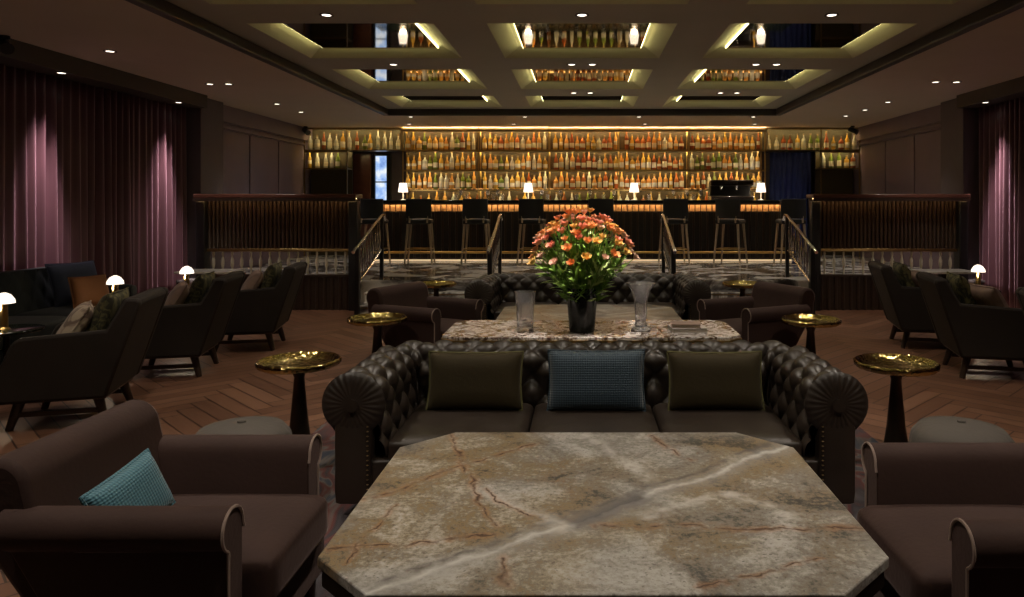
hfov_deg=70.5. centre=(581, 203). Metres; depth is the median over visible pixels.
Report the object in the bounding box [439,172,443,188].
bottle
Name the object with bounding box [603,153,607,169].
bottle
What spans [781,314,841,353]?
side table
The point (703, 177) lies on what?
bottle
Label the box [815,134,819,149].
bottle
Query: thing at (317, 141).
bottle
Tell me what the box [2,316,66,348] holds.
seat cushion
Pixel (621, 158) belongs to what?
bottle
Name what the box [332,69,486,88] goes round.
coffer
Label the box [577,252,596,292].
flower
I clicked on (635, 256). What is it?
flower
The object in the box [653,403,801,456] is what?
seat cushion
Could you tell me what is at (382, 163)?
window
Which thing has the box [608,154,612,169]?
bottle
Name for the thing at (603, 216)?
flower
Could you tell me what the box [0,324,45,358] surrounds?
table
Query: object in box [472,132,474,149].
bottle
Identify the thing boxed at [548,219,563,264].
flower
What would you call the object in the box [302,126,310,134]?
ceiling spotlight
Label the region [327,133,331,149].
bottle
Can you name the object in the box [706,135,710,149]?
bottle
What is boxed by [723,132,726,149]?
bottle
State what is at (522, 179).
bottle
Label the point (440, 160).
bottle
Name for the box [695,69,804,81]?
mirror
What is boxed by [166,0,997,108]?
ceiling
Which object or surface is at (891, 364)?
tray
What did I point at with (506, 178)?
bottle
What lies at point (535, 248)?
flower
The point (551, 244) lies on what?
flower
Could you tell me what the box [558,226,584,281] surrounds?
flower
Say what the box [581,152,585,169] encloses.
bottle
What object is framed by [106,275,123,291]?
table lamp
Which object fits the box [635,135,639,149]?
bottle
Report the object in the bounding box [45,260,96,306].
cushion
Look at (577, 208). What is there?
flower
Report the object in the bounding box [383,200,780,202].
countertop
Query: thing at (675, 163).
bottle
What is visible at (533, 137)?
bottle
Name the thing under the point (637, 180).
bottle
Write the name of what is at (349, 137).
bottle
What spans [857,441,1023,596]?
velvet armchair
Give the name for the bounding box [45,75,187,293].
curtain
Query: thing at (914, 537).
seat cushion
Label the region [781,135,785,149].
bottle
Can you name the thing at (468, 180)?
bottle
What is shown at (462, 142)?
bottle
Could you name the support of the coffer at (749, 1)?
attached to the ceiling at (463, 23)
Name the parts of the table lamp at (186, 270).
lamp shade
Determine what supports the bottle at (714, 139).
on the shelving at (549, 152)
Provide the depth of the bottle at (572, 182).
14.49 m
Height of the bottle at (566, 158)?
0.393 m
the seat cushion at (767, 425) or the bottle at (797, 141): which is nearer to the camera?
the seat cushion at (767, 425)
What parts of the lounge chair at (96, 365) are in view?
leg, leg, seat frame, arm, leg, arm, leg, backrest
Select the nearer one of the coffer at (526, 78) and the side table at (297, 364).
the side table at (297, 364)
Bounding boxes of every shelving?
[304,127,404,256]
[401,127,766,199]
[762,127,859,256]
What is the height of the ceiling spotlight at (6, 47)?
0.180 m
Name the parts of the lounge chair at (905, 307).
arm, backrest, leg, leg, arm, seat frame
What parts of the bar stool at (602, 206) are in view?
backrest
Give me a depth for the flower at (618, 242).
4.58 m
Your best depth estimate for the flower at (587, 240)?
4.56 m
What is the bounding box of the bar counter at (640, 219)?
[371,200,793,260]
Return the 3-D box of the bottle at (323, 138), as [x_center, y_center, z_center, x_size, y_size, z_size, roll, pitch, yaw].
[-5.198,-1.274,14.500,0.077,0.368,0.077,0,0,40]
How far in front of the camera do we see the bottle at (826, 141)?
14.45 m
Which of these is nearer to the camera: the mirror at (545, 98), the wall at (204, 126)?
the wall at (204, 126)
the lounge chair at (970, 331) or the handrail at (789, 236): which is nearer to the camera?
the lounge chair at (970, 331)
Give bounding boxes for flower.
[526,256,569,295]
[528,252,566,300]
[531,245,563,283]
[532,237,571,298]
[533,233,572,297]
[535,252,563,291]
[536,251,568,293]
[537,232,567,283]
[539,228,566,282]
[541,233,570,286]
[545,225,568,292]
[545,229,565,266]
[546,240,578,295]
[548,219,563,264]
[548,227,573,287]
[549,257,580,300]
[550,224,576,282]
[551,220,570,270]
[553,214,566,251]
[556,213,588,269]
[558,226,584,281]
[561,220,574,277]
[561,228,583,282]
[561,235,585,293]
[561,243,578,298]
[563,258,586,301]
[564,208,582,274]
[566,223,578,292]
[570,234,589,295]
[571,209,585,272]
[572,236,594,288]
[575,215,589,290]
[576,207,586,232]
[576,222,592,287]
[576,224,600,291]
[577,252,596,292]
[578,233,606,283]
[579,236,605,297]
[580,210,588,262]
[580,222,597,293]
[581,217,596,275]
[581,238,624,288]
[582,219,599,288]
[584,207,594,249]
[584,214,599,273]
[586,224,615,291]
[586,253,610,301]
[588,248,620,300]
[589,218,612,277]
[590,223,604,281]
[591,219,606,256]
[591,221,614,281]
[592,213,610,247]
[592,229,620,287]
[593,226,623,288]
[594,223,618,293]
[595,247,631,300]
[596,232,629,295]
[596,235,622,287]
[597,237,633,298]
[597,252,639,301]
[598,246,633,290]
[601,245,634,285]
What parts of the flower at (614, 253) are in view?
stem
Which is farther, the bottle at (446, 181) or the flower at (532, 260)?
the bottle at (446, 181)
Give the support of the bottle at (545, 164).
on the shelving at (549, 152)
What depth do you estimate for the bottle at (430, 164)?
14.48 m
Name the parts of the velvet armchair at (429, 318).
backrest, arm, arm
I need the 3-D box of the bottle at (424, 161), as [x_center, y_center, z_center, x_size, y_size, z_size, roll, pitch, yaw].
[-3.167,-0.835,14.505,0.109,0.289,0.109,0,0,-19]
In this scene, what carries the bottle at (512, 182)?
on the shelving at (549, 152)
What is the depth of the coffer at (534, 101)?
11.87 m
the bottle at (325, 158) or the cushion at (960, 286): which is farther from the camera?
the bottle at (325, 158)
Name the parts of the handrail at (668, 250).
post, rail, post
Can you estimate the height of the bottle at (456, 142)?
0.300 m
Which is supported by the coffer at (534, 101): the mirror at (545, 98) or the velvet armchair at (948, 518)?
the mirror at (545, 98)
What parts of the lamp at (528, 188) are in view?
lamp shade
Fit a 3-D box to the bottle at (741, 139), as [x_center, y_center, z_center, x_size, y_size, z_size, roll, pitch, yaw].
[3.215,-1.265,14.533,0.087,0.351,0.087,0,0,-13]
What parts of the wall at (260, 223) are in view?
post, brass rail, rail, ribbed panel, post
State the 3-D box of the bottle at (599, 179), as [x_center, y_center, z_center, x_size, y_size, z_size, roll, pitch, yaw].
[0.361,-0.464,14.545,0.088,0.327,0.088,0,0,-41]
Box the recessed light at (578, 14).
[575,13,588,16]
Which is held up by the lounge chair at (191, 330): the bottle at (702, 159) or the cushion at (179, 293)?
the cushion at (179, 293)
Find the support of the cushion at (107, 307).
on the lounge chair at (96, 365)
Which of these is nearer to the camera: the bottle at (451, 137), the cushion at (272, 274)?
the cushion at (272, 274)
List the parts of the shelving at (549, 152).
shelf, shelf, shelf, cove shelf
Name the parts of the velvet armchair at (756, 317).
arm, arm, backrest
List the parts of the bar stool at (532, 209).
leg, leg, backrest, seat, leg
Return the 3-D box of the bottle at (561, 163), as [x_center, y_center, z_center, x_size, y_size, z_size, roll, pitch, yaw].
[-0.416,-0.865,14.491,0.092,0.349,0.092,0,0,13]
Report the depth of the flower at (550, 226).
4.68 m
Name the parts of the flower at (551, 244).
stem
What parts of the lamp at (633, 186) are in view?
lamp shade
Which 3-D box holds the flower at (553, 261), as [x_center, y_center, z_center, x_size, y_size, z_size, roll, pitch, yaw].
[-0.093,0.567,4.544,0.269,0.471,0.144,0,0,-31]
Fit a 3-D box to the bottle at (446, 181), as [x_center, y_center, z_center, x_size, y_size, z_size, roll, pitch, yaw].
[-2.729,-0.459,14.483,0.088,0.318,0.088,0,0,-40]
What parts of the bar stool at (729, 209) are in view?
leg, leg, backrest, seat, leg, leg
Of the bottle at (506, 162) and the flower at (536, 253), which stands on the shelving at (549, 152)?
the bottle at (506, 162)
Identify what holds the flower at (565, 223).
in the flower vase at (581, 313)
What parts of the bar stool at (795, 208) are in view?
leg, leg, seat, backrest, leg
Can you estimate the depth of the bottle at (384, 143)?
14.47 m
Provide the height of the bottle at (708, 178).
0.340 m
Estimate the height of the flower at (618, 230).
0.659 m
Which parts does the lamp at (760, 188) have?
lamp shade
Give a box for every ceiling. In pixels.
[0,0,1023,128]
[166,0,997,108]
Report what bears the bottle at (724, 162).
on the shelving at (549, 152)
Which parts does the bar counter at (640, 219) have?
foot rail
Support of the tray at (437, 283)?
on the side table at (436, 285)
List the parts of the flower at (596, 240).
stem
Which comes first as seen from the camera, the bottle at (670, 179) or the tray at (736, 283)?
the tray at (736, 283)
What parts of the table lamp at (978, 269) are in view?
lamp shade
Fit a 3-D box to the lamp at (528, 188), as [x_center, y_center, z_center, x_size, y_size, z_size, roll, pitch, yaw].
[-1.000,-0.231,13.400,0.184,0.321,0.184,0,0,0]
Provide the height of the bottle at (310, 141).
0.323 m
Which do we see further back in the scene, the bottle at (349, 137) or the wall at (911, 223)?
the bottle at (349, 137)
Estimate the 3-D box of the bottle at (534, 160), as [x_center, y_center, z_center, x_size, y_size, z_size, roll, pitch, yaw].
[-0.966,-0.861,14.545,0.088,0.342,0.088,0,0,13]
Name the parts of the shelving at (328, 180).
shelf, panel, shelf, panel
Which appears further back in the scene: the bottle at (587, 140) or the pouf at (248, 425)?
the bottle at (587, 140)
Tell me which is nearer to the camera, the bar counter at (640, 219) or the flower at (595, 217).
the flower at (595, 217)
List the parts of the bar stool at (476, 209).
leg, leg, backrest, seat, leg, leg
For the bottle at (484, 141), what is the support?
on the shelving at (549, 152)
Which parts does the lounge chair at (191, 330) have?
leg, seat frame, arm, leg, leg, arm, backrest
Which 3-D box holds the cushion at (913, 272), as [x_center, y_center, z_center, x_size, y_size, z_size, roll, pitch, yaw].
[3.514,0.848,7.337,0.241,0.333,0.408,0,0,-5]
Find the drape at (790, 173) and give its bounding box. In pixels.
[770,152,810,253]
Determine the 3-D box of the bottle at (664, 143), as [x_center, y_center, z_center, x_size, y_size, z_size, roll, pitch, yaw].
[1.671,-1.234,14.533,0.104,0.289,0.104,0,0,18]
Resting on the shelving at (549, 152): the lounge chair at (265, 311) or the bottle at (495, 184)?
the bottle at (495, 184)
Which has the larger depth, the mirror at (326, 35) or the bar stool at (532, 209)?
the bar stool at (532, 209)
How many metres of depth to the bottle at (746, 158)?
14.48 m
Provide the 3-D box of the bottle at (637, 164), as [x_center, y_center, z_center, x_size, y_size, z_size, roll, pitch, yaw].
[1.125,-0.843,14.534,0.092,0.307,0.092,0,0,42]
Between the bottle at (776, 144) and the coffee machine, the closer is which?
the coffee machine
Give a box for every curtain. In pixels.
[0,64,45,271]
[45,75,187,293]
[979,97,1023,307]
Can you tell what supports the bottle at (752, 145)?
on the shelving at (549, 152)
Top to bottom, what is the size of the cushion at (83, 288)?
0.297 m
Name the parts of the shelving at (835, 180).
panel, shelf, panel, shelf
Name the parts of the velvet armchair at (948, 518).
arm, arm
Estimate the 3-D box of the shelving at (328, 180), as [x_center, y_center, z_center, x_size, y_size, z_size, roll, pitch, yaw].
[-4.585,-0.240,14.572,1.954,2.580,0.375,0,0,0]
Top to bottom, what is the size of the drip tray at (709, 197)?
0.080 m
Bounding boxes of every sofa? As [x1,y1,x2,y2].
[0,267,136,364]
[322,340,867,503]
[464,273,710,319]
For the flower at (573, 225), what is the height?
0.681 m
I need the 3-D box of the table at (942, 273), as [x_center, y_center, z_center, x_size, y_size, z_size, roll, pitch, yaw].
[4.500,1.137,8.950,0.660,0.625,0.440,0,0,0]
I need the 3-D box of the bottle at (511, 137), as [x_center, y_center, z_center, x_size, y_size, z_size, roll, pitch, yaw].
[-1.414,-1.286,14.513,0.090,0.392,0.090,0,0,16]
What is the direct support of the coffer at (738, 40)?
attached to the ceiling at (463, 23)
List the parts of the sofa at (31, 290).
backrest, arm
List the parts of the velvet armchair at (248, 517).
backrest, arm, arm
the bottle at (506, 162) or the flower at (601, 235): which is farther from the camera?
the bottle at (506, 162)
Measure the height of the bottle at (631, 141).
0.323 m
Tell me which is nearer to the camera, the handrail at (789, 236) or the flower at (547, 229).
the flower at (547, 229)
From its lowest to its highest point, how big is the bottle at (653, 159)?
0.333 m
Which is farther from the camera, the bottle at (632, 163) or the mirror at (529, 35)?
the bottle at (632, 163)
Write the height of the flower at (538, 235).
0.616 m
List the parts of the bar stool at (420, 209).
leg, leg, backrest, seat, leg, leg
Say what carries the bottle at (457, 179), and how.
on the shelving at (549, 152)
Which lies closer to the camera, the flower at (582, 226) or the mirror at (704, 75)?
the flower at (582, 226)
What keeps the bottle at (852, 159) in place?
on the shelving at (835, 180)
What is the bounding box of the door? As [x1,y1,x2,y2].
[353,154,371,251]
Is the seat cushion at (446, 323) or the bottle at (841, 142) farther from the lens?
the bottle at (841, 142)
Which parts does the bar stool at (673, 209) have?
leg, seat, backrest, leg, leg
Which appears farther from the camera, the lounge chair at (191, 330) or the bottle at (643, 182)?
the bottle at (643, 182)
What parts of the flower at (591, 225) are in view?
stem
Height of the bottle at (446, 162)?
0.291 m
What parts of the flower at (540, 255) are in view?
stem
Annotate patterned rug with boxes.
[311,421,878,596]
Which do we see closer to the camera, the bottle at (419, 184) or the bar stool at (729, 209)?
the bar stool at (729, 209)
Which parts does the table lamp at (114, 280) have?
lamp shade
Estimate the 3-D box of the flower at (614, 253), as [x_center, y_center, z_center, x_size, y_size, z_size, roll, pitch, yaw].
[0.134,0.541,4.586,0.119,0.523,0.288,0,0,-39]
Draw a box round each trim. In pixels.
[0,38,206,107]
[365,294,750,294]
[957,76,1023,107]
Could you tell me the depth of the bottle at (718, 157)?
14.45 m
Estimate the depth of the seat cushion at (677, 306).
7.66 m
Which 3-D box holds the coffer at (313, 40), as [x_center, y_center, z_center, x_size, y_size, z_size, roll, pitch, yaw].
[-2.185,-1.680,7.275,1.690,0.100,1.550,0,0,0]
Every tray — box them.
[255,351,341,374]
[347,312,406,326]
[422,280,456,287]
[708,196,753,199]
[722,280,756,287]
[781,314,841,327]
[853,353,940,376]
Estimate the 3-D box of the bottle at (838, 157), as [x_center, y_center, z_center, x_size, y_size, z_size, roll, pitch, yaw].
[5.184,-0.900,14.518,0.085,0.359,0.085,0,0,-27]
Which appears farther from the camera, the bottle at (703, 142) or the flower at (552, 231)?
the bottle at (703, 142)
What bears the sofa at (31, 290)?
on the floor
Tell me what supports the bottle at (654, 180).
on the shelving at (549, 152)
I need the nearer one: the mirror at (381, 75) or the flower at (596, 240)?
the flower at (596, 240)
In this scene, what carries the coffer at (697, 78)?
attached to the ceiling at (463, 23)
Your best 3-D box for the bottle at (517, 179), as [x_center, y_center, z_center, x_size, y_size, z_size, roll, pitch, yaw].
[-1.297,-0.486,14.508,0.090,0.372,0.090,0,0,23]
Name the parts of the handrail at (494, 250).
post, rail, post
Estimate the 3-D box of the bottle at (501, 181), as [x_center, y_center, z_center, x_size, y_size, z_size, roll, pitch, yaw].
[-1.627,-0.443,14.499,0.110,0.286,0.110,0,0,33]
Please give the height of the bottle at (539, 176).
0.363 m
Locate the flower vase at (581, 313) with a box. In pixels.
[567,288,596,333]
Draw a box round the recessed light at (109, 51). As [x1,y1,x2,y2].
[103,50,116,52]
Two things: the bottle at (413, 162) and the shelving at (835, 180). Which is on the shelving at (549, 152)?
the bottle at (413, 162)
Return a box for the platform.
[176,254,984,303]
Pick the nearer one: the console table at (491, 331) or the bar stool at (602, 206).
the console table at (491, 331)
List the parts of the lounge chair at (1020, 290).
backrest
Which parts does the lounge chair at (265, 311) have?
seat frame, arm, leg, arm, leg, backrest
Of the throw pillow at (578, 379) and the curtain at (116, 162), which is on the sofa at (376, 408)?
the throw pillow at (578, 379)
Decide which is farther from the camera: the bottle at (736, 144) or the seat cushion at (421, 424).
the bottle at (736, 144)
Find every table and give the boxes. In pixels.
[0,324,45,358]
[174,269,244,277]
[255,351,341,434]
[318,432,888,596]
[347,312,406,352]
[422,280,456,296]
[441,320,741,342]
[496,304,681,319]
[722,280,756,296]
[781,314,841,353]
[853,353,940,442]
[910,269,975,278]
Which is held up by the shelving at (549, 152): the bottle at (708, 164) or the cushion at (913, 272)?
the bottle at (708, 164)
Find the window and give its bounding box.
[373,154,391,199]
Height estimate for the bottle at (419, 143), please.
0.282 m
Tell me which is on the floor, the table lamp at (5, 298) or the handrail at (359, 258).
the handrail at (359, 258)
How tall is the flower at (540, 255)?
0.504 m
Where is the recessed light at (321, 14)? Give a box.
[319,13,333,16]
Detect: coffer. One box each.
[204,0,416,3]
[246,23,461,57]
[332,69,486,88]
[382,96,501,106]
[475,0,688,3]
[487,23,676,57]
[511,69,652,88]
[525,96,638,106]
[662,96,781,106]
[677,69,831,88]
[702,23,917,57]
[747,0,959,3]
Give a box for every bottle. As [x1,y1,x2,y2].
[308,134,312,149]
[308,153,311,167]
[315,135,319,149]
[315,153,319,167]
[322,132,325,149]
[324,153,327,167]
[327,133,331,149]
[330,148,333,167]
[334,134,338,149]
[336,153,339,167]
[341,131,344,149]
[348,131,351,149]
[355,131,358,149]
[362,135,366,149]
[368,133,372,149]
[376,130,379,149]
[382,132,386,149]
[389,131,392,149]
[396,134,399,149]
[405,136,409,149]
[406,155,410,169]
[406,175,410,188]
[412,132,414,149]
[412,155,415,169]
[412,172,414,188]
[417,136,421,149]
[417,174,421,188]
[418,151,420,169]
[422,155,427,169]
[423,132,425,149]
[423,172,426,188]
[428,134,431,149]
[428,155,432,169]
[428,171,431,188]
[433,135,437,149]
[433,151,437,169]
[433,172,437,188]
[439,133,443,149]
[439,153,442,169]
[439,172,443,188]
[444,136,447,149]
[444,173,448,188]
[445,155,448,169]
[449,173,453,188]
[450,132,453,149]
[450,151,453,169]
[454,135,459,149]
[455,154,459,169]
[456,173,459,188]
[460,132,464,149]
[461,151,463,169]
[461,172,464,188]
[466,154,470,169]
[466,174,470,188]
[467,132,469,149]
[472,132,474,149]
[472,151,474,169]
[472,171,475,188]
[482,134,486,149]
[482,154,486,169]
[483,171,486,188]
[488,132,491,149]
[488,152,492,169]
[488,174,492,188]
[493,134,497,149]
[493,155,497,169]
[493,173,497,188]
[498,135,502,149]
[498,175,503,188]
[499,155,503,169]
[504,133,508,149]
[505,155,508,169]
[505,172,508,188]
[510,132,513,149]
[510,155,514,169]
[510,175,514,188]
[515,133,518,149]
[515,156,520,169]
[515,171,519,188]
[520,135,524,149]
[521,154,525,169]
[521,171,524,188]
[526,136,530,149]
[526,151,530,169]
[527,171,530,182]
[532,132,535,149]
[532,153,535,169]
[532,175,536,188]
[537,132,540,149]
[537,153,541,169]
[538,171,541,188]
[543,132,545,149]
[543,156,547,169]
[543,171,546,188]
[553,132,557,149]
[554,153,557,169]
[554,176,558,188]
[559,132,562,149]
[559,152,563,169]
[559,171,563,188]
[564,133,568,149]
[565,151,568,169]
[565,172,568,188]
[570,132,573,149]
[570,151,574,169]
[570,175,574,188]
[575,135,578,149]
[576,153,580,169]
[576,171,579,188]
[580,135,584,149]
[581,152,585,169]
[581,172,585,188]
[586,132,589,149]
[587,151,590,169]
[587,171,590,188]
[591,135,595,149]
[592,153,596,169]
[592,174,596,188]
[596,137,601,149]
[597,156,601,169]
[598,173,601,188]
[602,135,606,149]
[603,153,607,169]
[603,171,607,188]
[608,132,611,149]
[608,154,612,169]
[609,173,612,188]
[614,132,616,149]
[614,155,617,169]
[614,171,617,188]
[620,153,623,169]
[620,171,623,188]
[624,175,628,188]
[625,128,627,149]
[625,151,628,169]
[630,134,633,149]
[630,156,634,169]
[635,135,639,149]
[635,155,639,169]
[636,173,639,188]
[640,135,645,149]
[641,151,644,169]
[641,176,645,188]
[646,132,650,149]
[646,153,650,169]
[646,175,650,188]
[652,132,655,149]
[652,153,655,169]
[652,174,656,188]
[657,156,660,169]
[658,132,660,149]
[658,171,661,188]
[662,136,666,149]
[662,151,666,169]
[663,173,667,188]
[667,153,671,169]
[668,133,672,149]
[669,171,672,188]
[673,156,677,169]
[674,135,677,149]
[674,172,678,188]
[679,135,683,149]
[679,154,682,169]
[679,171,683,188]
[690,134,694,149]
[690,152,693,169]
[690,174,694,188]
[695,133,699,149]
[695,155,698,169]
[696,172,699,188]
[700,135,705,149]
[701,151,703,169]
[702,171,704,188]
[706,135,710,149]
[706,154,710,169]
[707,172,710,188]
[711,153,714,169]
[712,132,715,149]
[717,135,721,149]
[717,151,720,169]
[722,153,726,169]
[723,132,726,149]
[727,155,731,169]
[729,132,731,149]
[733,152,737,169]
[734,134,738,149]
[738,154,742,169]
[739,133,742,149]
[744,134,748,149]
[744,152,747,169]
[750,135,754,149]
[750,151,753,169]
[751,174,755,188]
[755,151,759,169]
[757,132,759,149]
[757,171,760,182]
[768,133,770,149]
[774,135,778,149]
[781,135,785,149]
[787,135,792,149]
[795,134,799,149]
[801,133,805,149]
[808,133,812,149]
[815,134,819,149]
[822,149,824,167]
[824,131,828,149]
[829,153,833,167]
[831,135,835,149]
[837,153,840,167]
[838,136,843,149]
[844,155,848,167]
[845,133,848,149]
[850,153,855,167]
[852,134,856,149]
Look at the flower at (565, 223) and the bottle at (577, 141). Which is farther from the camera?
the bottle at (577, 141)
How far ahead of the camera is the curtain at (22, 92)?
7.18 m
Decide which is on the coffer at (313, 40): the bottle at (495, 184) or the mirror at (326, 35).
the mirror at (326, 35)
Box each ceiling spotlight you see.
[0,35,14,54]
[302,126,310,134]
[848,126,858,134]
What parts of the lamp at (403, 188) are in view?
lamp shade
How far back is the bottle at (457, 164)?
14.47 m
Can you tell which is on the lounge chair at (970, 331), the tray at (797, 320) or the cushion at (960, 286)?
the cushion at (960, 286)
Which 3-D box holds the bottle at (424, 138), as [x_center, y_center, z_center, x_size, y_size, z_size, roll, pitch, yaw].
[-3.176,-1.281,14.522,0.076,0.382,0.076,0,0,27]
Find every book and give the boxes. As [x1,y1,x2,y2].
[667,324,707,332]
[671,321,700,327]
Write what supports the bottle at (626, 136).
on the shelving at (549, 152)
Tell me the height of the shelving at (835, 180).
2.580 m
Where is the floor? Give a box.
[0,310,1023,596]
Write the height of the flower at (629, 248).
0.532 m
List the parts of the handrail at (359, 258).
post, rail, rail, post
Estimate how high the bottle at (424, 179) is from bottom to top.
0.354 m
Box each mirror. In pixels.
[282,23,436,47]
[359,69,468,81]
[404,96,486,101]
[514,23,649,47]
[531,69,632,81]
[542,96,621,101]
[677,96,759,101]
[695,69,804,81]
[727,23,881,47]
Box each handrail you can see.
[351,214,386,314]
[487,214,502,274]
[660,214,676,273]
[782,214,817,313]
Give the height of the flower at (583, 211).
0.766 m
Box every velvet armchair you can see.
[0,400,327,596]
[366,281,483,346]
[697,281,814,346]
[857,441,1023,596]
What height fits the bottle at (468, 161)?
0.322 m
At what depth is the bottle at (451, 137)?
14.48 m
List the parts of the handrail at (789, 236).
post, rail, rail, post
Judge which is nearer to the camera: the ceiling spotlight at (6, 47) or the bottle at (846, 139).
the ceiling spotlight at (6, 47)
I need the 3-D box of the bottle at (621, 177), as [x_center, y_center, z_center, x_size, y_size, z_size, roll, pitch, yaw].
[0.797,-0.489,14.492,0.092,0.379,0.092,0,0,-45]
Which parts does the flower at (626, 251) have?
stem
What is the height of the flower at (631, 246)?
0.570 m
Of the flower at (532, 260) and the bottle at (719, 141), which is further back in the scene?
the bottle at (719, 141)
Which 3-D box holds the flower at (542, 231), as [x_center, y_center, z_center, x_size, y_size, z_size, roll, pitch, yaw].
[-0.142,0.480,4.718,0.271,0.645,0.138,0,0,23]
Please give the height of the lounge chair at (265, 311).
0.840 m
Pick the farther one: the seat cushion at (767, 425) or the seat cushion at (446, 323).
the seat cushion at (446, 323)
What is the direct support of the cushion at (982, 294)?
on the lounge chair at (970, 331)
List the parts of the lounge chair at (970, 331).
arm, backrest, leg, leg, arm, seat frame, leg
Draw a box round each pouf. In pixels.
[195,416,291,434]
[908,416,1014,442]
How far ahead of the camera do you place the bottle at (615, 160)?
14.43 m
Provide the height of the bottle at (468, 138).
0.379 m
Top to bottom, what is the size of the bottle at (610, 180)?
0.314 m
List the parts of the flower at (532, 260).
stem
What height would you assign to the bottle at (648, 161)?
0.345 m
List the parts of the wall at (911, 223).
post, rail, ribbed panel, brass rail, post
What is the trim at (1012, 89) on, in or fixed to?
attached to the wall at (959, 126)
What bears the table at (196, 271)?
on the floor
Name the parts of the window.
pane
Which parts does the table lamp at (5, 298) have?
lamp shade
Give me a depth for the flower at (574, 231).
4.55 m
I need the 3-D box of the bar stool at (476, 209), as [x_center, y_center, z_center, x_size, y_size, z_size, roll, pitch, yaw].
[-1.860,0.481,12.697,0.500,1.142,0.485,0,0,0]
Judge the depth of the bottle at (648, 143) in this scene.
14.46 m
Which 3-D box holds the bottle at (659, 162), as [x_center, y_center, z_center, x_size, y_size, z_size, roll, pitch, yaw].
[1.560,-0.832,14.544,0.092,0.283,0.092,0,0,17]
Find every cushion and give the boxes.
[0,336,2,349]
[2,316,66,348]
[14,304,73,316]
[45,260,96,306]
[56,300,93,333]
[67,274,108,307]
[86,287,128,330]
[164,281,188,305]
[172,494,327,596]
[184,271,214,303]
[241,269,263,289]
[259,261,281,287]
[388,403,533,460]
[441,318,466,337]
[494,302,556,319]
[530,403,658,431]
[559,302,614,303]
[618,302,681,318]
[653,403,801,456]
[857,504,1023,596]
[893,261,915,286]
[910,270,919,287]
[946,271,976,304]
[969,283,1008,306]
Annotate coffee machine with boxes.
[708,180,753,199]
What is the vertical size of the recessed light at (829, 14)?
0.012 m
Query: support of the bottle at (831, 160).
on the shelving at (835, 180)
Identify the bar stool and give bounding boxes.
[360,199,390,262]
[404,199,434,264]
[460,199,489,264]
[516,199,547,264]
[588,199,613,248]
[658,199,689,264]
[713,199,747,264]
[773,199,805,264]
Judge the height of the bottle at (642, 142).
0.305 m
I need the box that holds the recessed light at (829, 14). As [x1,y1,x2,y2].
[824,13,838,16]
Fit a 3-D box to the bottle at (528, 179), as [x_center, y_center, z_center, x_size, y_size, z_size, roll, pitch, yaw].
[-1.073,-0.482,14.543,0.075,0.364,0.075,0,0,-28]
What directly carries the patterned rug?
on the floor
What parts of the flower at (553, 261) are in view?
stem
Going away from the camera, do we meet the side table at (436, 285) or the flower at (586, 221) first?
the flower at (586, 221)
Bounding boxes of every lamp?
[0,293,15,330]
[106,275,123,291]
[179,266,193,288]
[398,183,407,199]
[523,183,532,198]
[629,183,638,199]
[756,183,765,199]
[971,265,985,284]
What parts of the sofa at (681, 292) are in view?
arm post, arm, backrest, arm, arm post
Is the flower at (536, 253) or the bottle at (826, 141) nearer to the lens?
the flower at (536, 253)
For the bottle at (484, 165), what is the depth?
14.44 m
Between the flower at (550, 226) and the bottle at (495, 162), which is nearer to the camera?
the flower at (550, 226)
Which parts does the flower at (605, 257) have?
stem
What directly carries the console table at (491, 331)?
on the patterned rug
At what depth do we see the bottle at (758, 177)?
14.48 m
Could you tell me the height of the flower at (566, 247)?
0.561 m
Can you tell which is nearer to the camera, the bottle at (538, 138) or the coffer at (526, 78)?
the coffer at (526, 78)
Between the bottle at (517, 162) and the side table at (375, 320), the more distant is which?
the bottle at (517, 162)
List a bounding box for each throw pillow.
[78,448,175,505]
[426,351,523,410]
[546,349,645,411]
[666,351,764,410]
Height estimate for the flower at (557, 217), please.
0.737 m
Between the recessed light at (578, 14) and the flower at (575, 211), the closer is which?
the flower at (575, 211)
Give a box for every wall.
[186,98,222,277]
[193,194,362,310]
[223,105,311,268]
[353,132,814,224]
[806,194,970,310]
[852,105,940,268]
[941,98,978,277]
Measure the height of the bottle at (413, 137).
0.410 m
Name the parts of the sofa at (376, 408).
arm post, arm, backrest, arm, arm post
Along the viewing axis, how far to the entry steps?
9.63 m
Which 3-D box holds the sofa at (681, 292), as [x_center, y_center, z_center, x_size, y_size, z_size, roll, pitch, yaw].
[0.060,1.105,7.756,2.512,0.666,0.956,0,0,0]
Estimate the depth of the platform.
11.37 m
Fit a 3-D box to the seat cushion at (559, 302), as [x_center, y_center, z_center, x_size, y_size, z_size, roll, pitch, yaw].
[0.060,1.137,7.633,0.634,0.143,0.655,0,0,0]
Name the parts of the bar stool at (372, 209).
backrest, seat, leg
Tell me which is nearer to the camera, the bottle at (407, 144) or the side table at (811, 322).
the side table at (811, 322)
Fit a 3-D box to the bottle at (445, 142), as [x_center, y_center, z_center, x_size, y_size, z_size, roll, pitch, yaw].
[-2.734,-1.232,14.484,0.094,0.283,0.094,0,0,17]
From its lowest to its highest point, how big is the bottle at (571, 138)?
0.354 m
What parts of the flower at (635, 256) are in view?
stem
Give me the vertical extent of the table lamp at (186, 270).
0.282 m
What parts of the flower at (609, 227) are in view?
stem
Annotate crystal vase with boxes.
[515,290,535,331]
[626,281,654,332]
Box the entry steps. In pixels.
[360,290,751,313]
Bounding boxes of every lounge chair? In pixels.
[0,287,168,430]
[141,271,245,376]
[215,262,307,351]
[868,261,938,348]
[916,271,1023,378]
[1016,287,1023,314]

